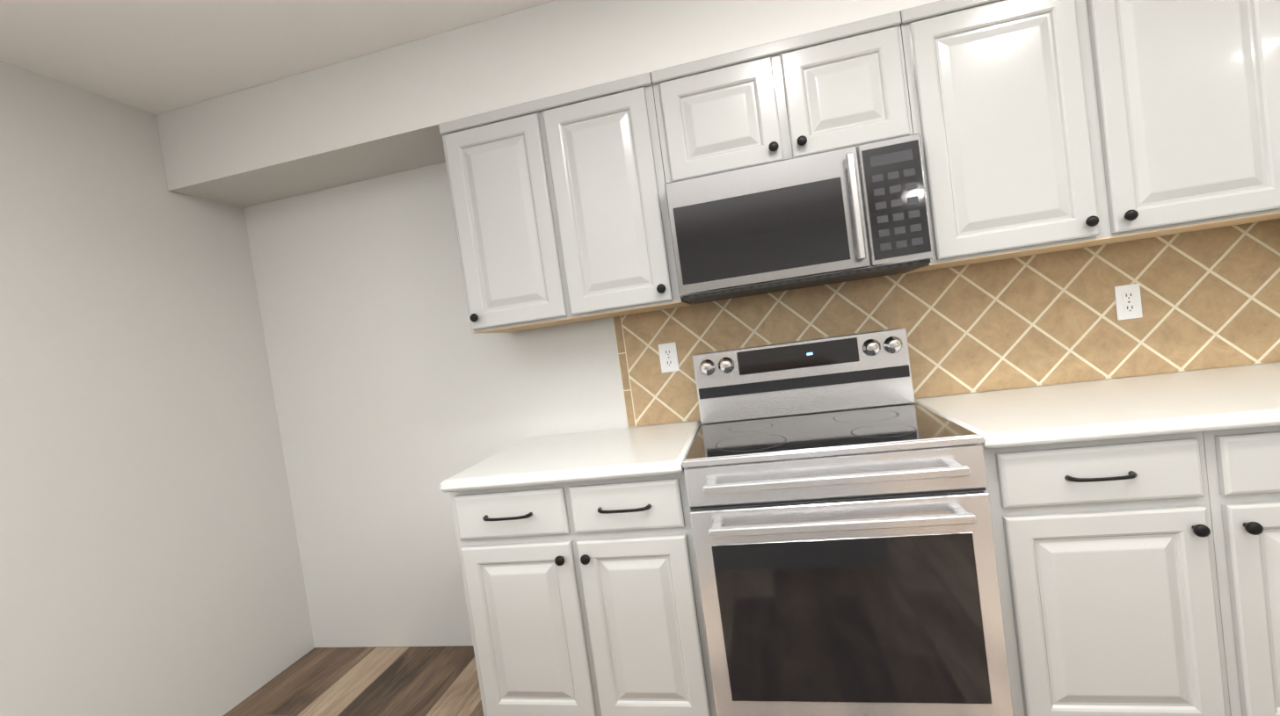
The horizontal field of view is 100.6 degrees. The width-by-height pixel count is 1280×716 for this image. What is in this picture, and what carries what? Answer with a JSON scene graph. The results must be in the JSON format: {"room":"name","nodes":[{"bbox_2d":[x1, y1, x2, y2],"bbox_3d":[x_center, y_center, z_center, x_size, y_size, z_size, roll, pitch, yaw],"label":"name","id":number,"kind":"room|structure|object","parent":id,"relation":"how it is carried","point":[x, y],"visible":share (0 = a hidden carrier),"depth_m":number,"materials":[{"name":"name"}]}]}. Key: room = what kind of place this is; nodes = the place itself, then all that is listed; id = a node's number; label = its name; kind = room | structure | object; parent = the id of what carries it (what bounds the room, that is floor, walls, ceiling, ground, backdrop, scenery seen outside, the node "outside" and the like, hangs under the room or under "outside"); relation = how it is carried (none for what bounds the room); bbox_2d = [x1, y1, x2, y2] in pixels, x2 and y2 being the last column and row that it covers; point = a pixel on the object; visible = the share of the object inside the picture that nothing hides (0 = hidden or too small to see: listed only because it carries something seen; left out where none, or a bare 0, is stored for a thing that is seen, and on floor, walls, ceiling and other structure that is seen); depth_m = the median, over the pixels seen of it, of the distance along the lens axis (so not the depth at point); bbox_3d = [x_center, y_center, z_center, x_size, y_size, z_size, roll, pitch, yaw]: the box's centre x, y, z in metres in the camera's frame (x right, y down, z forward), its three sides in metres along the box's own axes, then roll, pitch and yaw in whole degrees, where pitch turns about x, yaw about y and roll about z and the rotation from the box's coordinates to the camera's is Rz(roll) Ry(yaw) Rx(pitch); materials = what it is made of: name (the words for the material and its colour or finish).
{"room":"kitchen","nodes":[
{"label":"kitchen","id":0,"kind":"room"},
{"bbox_2d":[0,60,314,715],"bbox_3d":[-2.440,0.399,-0.455,0.140,2.440,6.140,-7,2,12],"label":"wall","id":1,"kind":"structure","parent":0,"point":[149,560],"depth_m":1.94,"materials":[{"name":"paint"}]},
{"bbox_2d":[0,0,554,115],"bbox_3d":[-0.298,-1.139,-0.934,4.880,0.060,6.280,-7,2,12],"label":"ceiling","id":2,"kind":"structure","parent":0,"point":[155,57],"depth_m":1.77,"materials":[{"name":"paint"}]},
{"bbox_2d":[155,0,940,208],"bbox_3d":[0.310,-1.136,1.841,4.598,0.309,0.329,-7,2,12],"label":"soffit","id":3,"kind":"structure","parent":2,"relation":"attached to","point":[378,113],"depth_m":1.91,"materials":[{"name":"paint"}]},
{"bbox_2d":[223,646,483,715],"bbox_3d":[0.041,1.336,-0.845,4.880,0.060,6.280,-7,2,12],"label":"floor","id":4,"kind":"structure","parent":0,"point":[403,681],"depth_m":2.20,"materials":[{"name":"brown wood"}]},
{"bbox_2d":[450,468,717,715],"bbox_3d":[-0.125,0.788,1.887,0.756,0.874,0.647,-7,2,12],"label":"base cabinet","id":5,"kind":"object","parent":4,"relation":"on","point":[583,599],"visible":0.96,"depth_m":1.60,"materials":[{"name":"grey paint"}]},
{"bbox_2d":[440,421,702,493],"bbox_3d":[-0.185,0.334,1.876,0.757,0.040,0.638,-7,2,12],"label":"countertop","id":6,"kind":"structure","parent":5,"relation":"on","point":[644,451],"depth_m":1.69,"materials":[{"name":"white stone"}]},
{"bbox_2d":[682,327,1013,715],"bbox_3d":[0.586,0.542,1.690,0.756,1.182,0.701,-7,2,12],"label":"range","id":7,"kind":"object","parent":4,"relation":"on","point":[839,505],"visible":1,"depth_m":1.42,"materials":[{"name":"silver metal"}]},
{"bbox_2d":[983,432,1230,715],"bbox_3d":[1.220,0.615,1.593,0.482,0.874,0.647,-7,2,12],"label":"base cabinet","id":8,"kind":"object","parent":4,"relation":"on","point":[1107,573],"visible":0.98,"depth_m":1.31,"materials":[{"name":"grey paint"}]},
{"bbox_2d":[1202,426,1279,715],"bbox_3d":[1.814,0.538,1.463,0.742,0.874,0.647,-7,2,12],"label":"base cabinet","id":9,"kind":"object","parent":4,"relation":"on","point":[1243,471],"visible":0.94,"depth_m":1.25,"materials":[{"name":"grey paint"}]},
{"bbox_3d":[2.222,0.524,0.312,0.644,0.874,0.929,-7,2,12],"label":"base cabinet","id":10,"kind":"object","parent":4,"relation":"on","visible":0},
{"bbox_2d":[909,362,1279,449],"bbox_3d":[1.491,0.118,1.509,1.170,0.040,0.637,-7,2,12],"label":"countertop","id":11,"kind":"structure","parent":10,"relation":"on","point":[1225,398],"depth_m":1.34,"materials":[{"name":"white stone"}]},
{"bbox_2d":[243,161,1275,647],"bbox_3d":[0.503,-0.097,2.109,4.880,2.440,0.140,-7,2,12],"label":"wall","id":12,"kind":"structure","parent":0,"point":[402,392],"depth_m":2.40,"materials":[{"name":"paint"}]},
{"bbox_2d":[438,72,691,334],"bbox_3d":[-0.264,-0.521,1.974,0.778,0.758,0.368,-7,2,12],"label":"upper cabinet","id":13,"kind":"object","parent":12,"relation":"attached to","point":[560,208],"visible":1,"depth_m":1.82,"materials":[{"name":"paint"}]},
{"bbox_2d":[650,10,913,183],"bbox_3d":[0.458,-0.806,1.804,0.760,0.378,0.368,-7,2,12],"label":"upper cabinet","id":14,"kind":"object","parent":12,"relation":"attached to","point":[841,86],"visible":0.96,"depth_m":1.65,"materials":[{"name":"paint"}]},
{"bbox_2d":[664,132,934,304],"bbox_3d":[0.502,-0.428,1.783,0.754,0.374,0.435,-7,2,12],"label":"microwave","id":15,"kind":"object","parent":14,"relation":"attached to","point":[850,214],"visible":1,"depth_m":1.60,"materials":[{"name":"silver metal"}]},
{"bbox_2d":[612,218,1279,427],"bbox_3d":[1.320,-0.128,1.859,2.890,0.466,0.007,-7,2,12],"label":"wall tile","id":16,"kind":"structure","parent":12,"relation":"attached to","point":[1210,299],"depth_m":1.85,"materials":[{"name":"tile"}]},
{"bbox_2d":[657,341,679,373],"bbox_3d":[0.114,-0.001,2.115,0.072,0.116,0.008,-7,2,12],"label":"electrical outlet","id":17,"kind":"object","parent":16,"relation":"attached to","point":[668,358],"visible":1,"depth_m":2.11,"materials":[{"name":"white plastic"}]},
{"bbox_2d":[1113,283,1142,320],"bbox_3d":[1.639,-0.188,1.781,0.072,0.116,0.008,-7,2,12],"label":"electrical outlet","id":18,"kind":"object","parent":16,"relation":"attached to","point":[1128,301],"visible":1,"depth_m":1.78,"materials":[{"name":"white plastic"}]},
{"bbox_2d":[900,0,1279,275],"bbox_3d":[1.297,-0.723,1.632,0.914,0.758,0.368,-7,2,12],"label":"upper cabinet","id":19,"kind":"object","parent":12,"relation":"attached to","point":[1042,127],"visible":0.98,"depth_m":1.50,"materials":[{"name":"paint"}]},
{"bbox_2d":[1204,214,1279,230],"bbox_3d":[2.172,-0.836,1.440,0.889,0.758,0.368,-7,2,12],"label":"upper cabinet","id":20,"kind":"object","parent":12,"relation":"attached to","point":[1272,217],"visible":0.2,"depth_m":1.63,"materials":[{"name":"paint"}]}
]}

